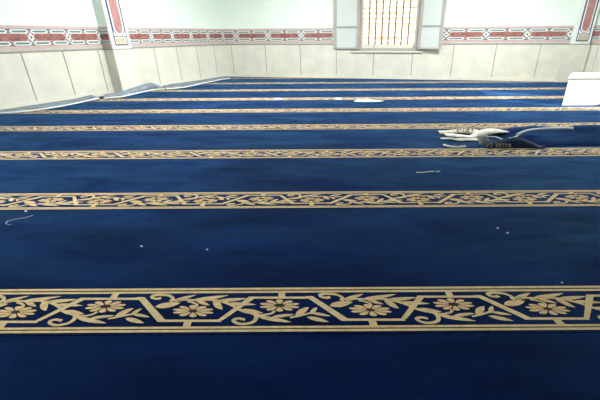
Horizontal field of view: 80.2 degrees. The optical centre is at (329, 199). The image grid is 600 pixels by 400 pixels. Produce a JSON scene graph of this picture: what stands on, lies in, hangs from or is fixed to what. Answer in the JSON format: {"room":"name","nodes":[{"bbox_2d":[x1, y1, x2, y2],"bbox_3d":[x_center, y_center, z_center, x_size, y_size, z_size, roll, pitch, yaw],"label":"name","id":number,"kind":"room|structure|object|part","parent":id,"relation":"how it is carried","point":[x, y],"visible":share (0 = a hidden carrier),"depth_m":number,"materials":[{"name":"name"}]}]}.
{"room":"mosque","nodes":[
{"label":"mosque","id":0,"kind":"room"},
{"bbox_2d":[0,0,229,109],"bbox_3d":[-6.461,-2.389,4.157,0.517,3.300,15.900,11,27,22],"label":"wall","id":1,"kind":"structure","parent":0,"point":[51,50],"depth_m":7.51,"materials":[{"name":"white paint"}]},
{"bbox_3d":[-6.411,-1.023,5.013,0.026,0.100,15.500,11,27,22],"label":"skirting","id":2,"kind":"part","parent":1,"relation":"part of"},
{"bbox_2d":[221,0,599,81],"bbox_3d":[1.751,-5.089,9.859,10.550,3.300,0.387,4,25,10],"label":"wall","id":3,"kind":"structure","parent":0,"point":[485,40],"depth_m":10.03,"materials":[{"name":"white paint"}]},
{"bbox_2d":[334,0,446,52],"bbox_3d":[1.602,-5.009,9.894,3.040,1.693,0.408,4,25,10],"label":"window","id":4,"kind":"structure","parent":3,"relation":"in","point":[348,14],"depth_m":9.93,"materials":[{"name":"paint"}]},
{"bbox_3d":[0.473,-5.345,9.928,0.590,0.860,0.006,6,26,13],"label":"glass pane","id":5,"kind":"part","parent":4,"relation":"part of","materials":[{"name":"grey glass"}]},
{"bbox_3d":[0.477,-4.683,10.236,0.590,0.510,0.006,6,26,13],"label":"glass pane","id":6,"kind":"part","parent":4,"relation":"part of","materials":[{"name":"grey glass"}]},
{"bbox_3d":[0.474,-5.098,10.043,0.760,1.525,0.045,6,26,13],"label":"casement frame","id":7,"kind":"part","parent":4,"relation":"part of","materials":[{"name":"paint"}]},
{"bbox_3d":[1.605,-4.268,10.198,2.050,0.093,0.039,4,25,10],"label":"sill","id":8,"kind":"part","parent":4,"relation":"part of","materials":[{"name":"paint"}]},
{"bbox_2d":[363,0,416,44],"bbox_3d":[1.664,-5.076,9.979,1.480,1.465,0.022,4,25,10],"label":"grille","id":9,"kind":"object","parent":4,"relation":"attached to","point":[390,2],"depth_m":10.00,"materials":[{"name":"brown metal"}]},
{"bbox_3d":[1.682,-5.077,9.934,1.690,1.605,0.250,4,25,10],"label":"frame","id":10,"kind":"part","parent":4,"relation":"part of","materials":[{"name":"paint"}]},
{"bbox_3d":[2.749,-4.473,9.753,0.490,0.510,0.006,9,27,19],"label":"glass pane","id":11,"kind":"part","parent":4,"relation":"part of","materials":[{"name":"white glass"}]},
{"bbox_3d":[2.747,-4.888,9.560,0.660,1.525,0.045,9,27,19],"label":"casement frame","id":12,"kind":"part","parent":4,"relation":"part of","materials":[{"name":"paint"}]},
{"bbox_3d":[2.745,-5.135,9.445,0.490,0.860,0.006,9,27,19],"label":"glass pane","id":13,"kind":"part","parent":4,"relation":"part of","materials":[{"name":"white glass"}]},
{"bbox_3d":[1.752,-3.622,10.498,10.150,0.100,0.026,4,25,10],"label":"skirting","id":14,"kind":"part","parent":3,"relation":"part of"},
{"bbox_3d":[6.403,-3.228,9.590,0.614,0.100,0.167,4,25,10],"label":"skirting","id":15,"kind":"part","parent":3,"relation":"part of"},
{"bbox_2d":[583,8,599,72],"bbox_3d":[6.824,-2.106,3.374,0.232,3.300,12.659,0,25,0],"label":"wall","id":16,"kind":"structure","parent":0,"point":[592,65],"depth_m":8.99,"materials":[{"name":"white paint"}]},
{"bbox_3d":[-1.528,-0.868,4.913,16.552,0.150,14.450,0,25,0],"label":"floor","id":17,"kind":"structure","parent":0,"visible":0},
{"bbox_2d":[230,76,319,78],"bbox_3d":[-1.524,-3.810,11.045,4.010,0.014,0.735,0,25,0],"label":"carpet","id":18,"kind":"object","parent":17,"relation":"on","point":[230,76],"visible":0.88,"depth_m":10.82,"materials":[{"name":"carpet"}]},
{"bbox_2d":[0,207,599,335],"bbox_3d":[-0.697,0.334,2.120,14.823,0.014,1.236,0,25,0],"label":"carpet","id":19,"kind":"object","parent":17,"relation":"on","point":[356,270],"visible":1,"depth_m":1.96,"materials":[{"name":"blue carpet"}]},
{"bbox_2d":[0,333,599,399],"bbox_3d":[-0.977,0.859,0.993,15.390,0.014,1.240,0,25,0],"label":"carpet","id":20,"kind":"object","parent":17,"relation":"on","point":[462,366],"visible":1,"depth_m":1.40,"materials":[{"name":"blue carpet"}]},
{"bbox_2d":[0,157,599,210],"bbox_3d":[-0.417,-0.184,3.230,14.257,0.014,1.205,0,25,0],"label":"carpet","id":21,"kind":"object","parent":17,"relation":"on","point":[461,182],"visible":1,"depth_m":3.14,"materials":[{"name":"blue carpet"}]},
{"bbox_2d":[0,129,599,159],"bbox_3d":[-0.144,-0.705,4.348,13.706,0.014,1.252,0,25,0],"label":"carpet","id":22,"kind":"object","parent":17,"relation":"on","point":[356,143],"visible":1,"depth_m":4.21,"materials":[{"name":"blue carpet"}]},
{"bbox_2d":[439,125,599,149],"bbox_3d":[3.258,-0.818,4.347,3.874,0.157,0.884,0,25,0],"label":"carpet","id":23,"kind":"object","parent":22,"relation":"on","point":[578,135],"visible":1,"depth_m":4.28,"materials":[{"name":"fabric"}]},
{"bbox_2d":[0,111,599,131],"bbox_3d":[0.139,-1.230,5.473,13.133,0.014,1.222,0,25,0],"label":"carpet","id":24,"kind":"object","parent":17,"relation":"on","point":[443,119],"visible":0.97,"depth_m":5.43,"materials":[{"name":"blue carpet"}]},
{"bbox_2d":[0,95,599,113],"bbox_3d":[0.415,-1.857,6.750,12.574,0.072,1.892,0,25,0],"label":"carpet","id":25,"kind":"object","parent":17,"relation":"on","point":[81,105],"visible":1,"depth_m":6.51,"materials":[{"name":"blue carpet"}]},
{"bbox_2d":[354,99,380,101],"bbox_3d":[0.768,-1.991,7.078,0.595,0.008,0.356,0,25,0],"label":"paper scrap","id":26,"kind":"object","parent":25,"relation":"on","point":[357,100],"visible":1,"depth_m":7.01,"materials":[{"name":"white paper"}]},
{"bbox_2d":[562,73,599,104],"bbox_3d":[5.441,-2.068,6.589,2.478,0.513,0.535,0,25,0],"label":"platform","id":27,"kind":"object","parent":25,"relation":"on","point":[582,88],"visible":1,"depth_m":6.38,"materials":[{"name":"white paint"}]},
{"bbox_3d":[5.460,-2.263,6.520,2.438,0.021,0.495,0,25,0],"label":"shadow gap trim","id":28,"kind":"part","parent":27,"relation":"part of","materials":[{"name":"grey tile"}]},
{"bbox_2d":[88,83,565,101],"bbox_3d":[0.694,-2.478,7.945,12.008,0.187,1.819,0,25,0],"label":"carpet","id":29,"kind":"object","parent":17,"relation":"on","point":[138,93],"visible":0.86,"depth_m":7.72,"materials":[{"name":"blue carpet"}]},
{"bbox_2d":[148,80,567,91],"bbox_3d":[0.985,-3.056,9.348,11.419,0.050,2.270,0,25,0],"label":"carpet","id":30,"kind":"object","parent":17,"relation":"on","point":[192,86],"visible":0.91,"depth_m":8.90,"materials":[{"name":"blue carpet"}]},
{"bbox_2d":[203,76,548,83],"bbox_3d":[1.293,-3.561,10.431,10.796,0.050,1.928,0,25,0],"label":"carpet","id":31,"kind":"object","parent":17,"relation":"on","point":[225,79],"visible":0.93,"depth_m":10.00,"materials":[{"name":"blue carpet"}]},
{"bbox_3d":[4.982,-2.885,9.701,70.000,0.200,70.000,0,25,0],"label":"ground","id":32,"kind":"structure","parent":0,"visible":0},
{"bbox_2d":[363,0,417,44],"bbox_3d":[3.792,-7.965,11.867,19.000,7.200,0.401,4,25,10],"label":"brick building","id":33,"kind":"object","parent":32,"relation":"on","point":[373,2],"visible":0.02,"depth_m":12.73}
]}

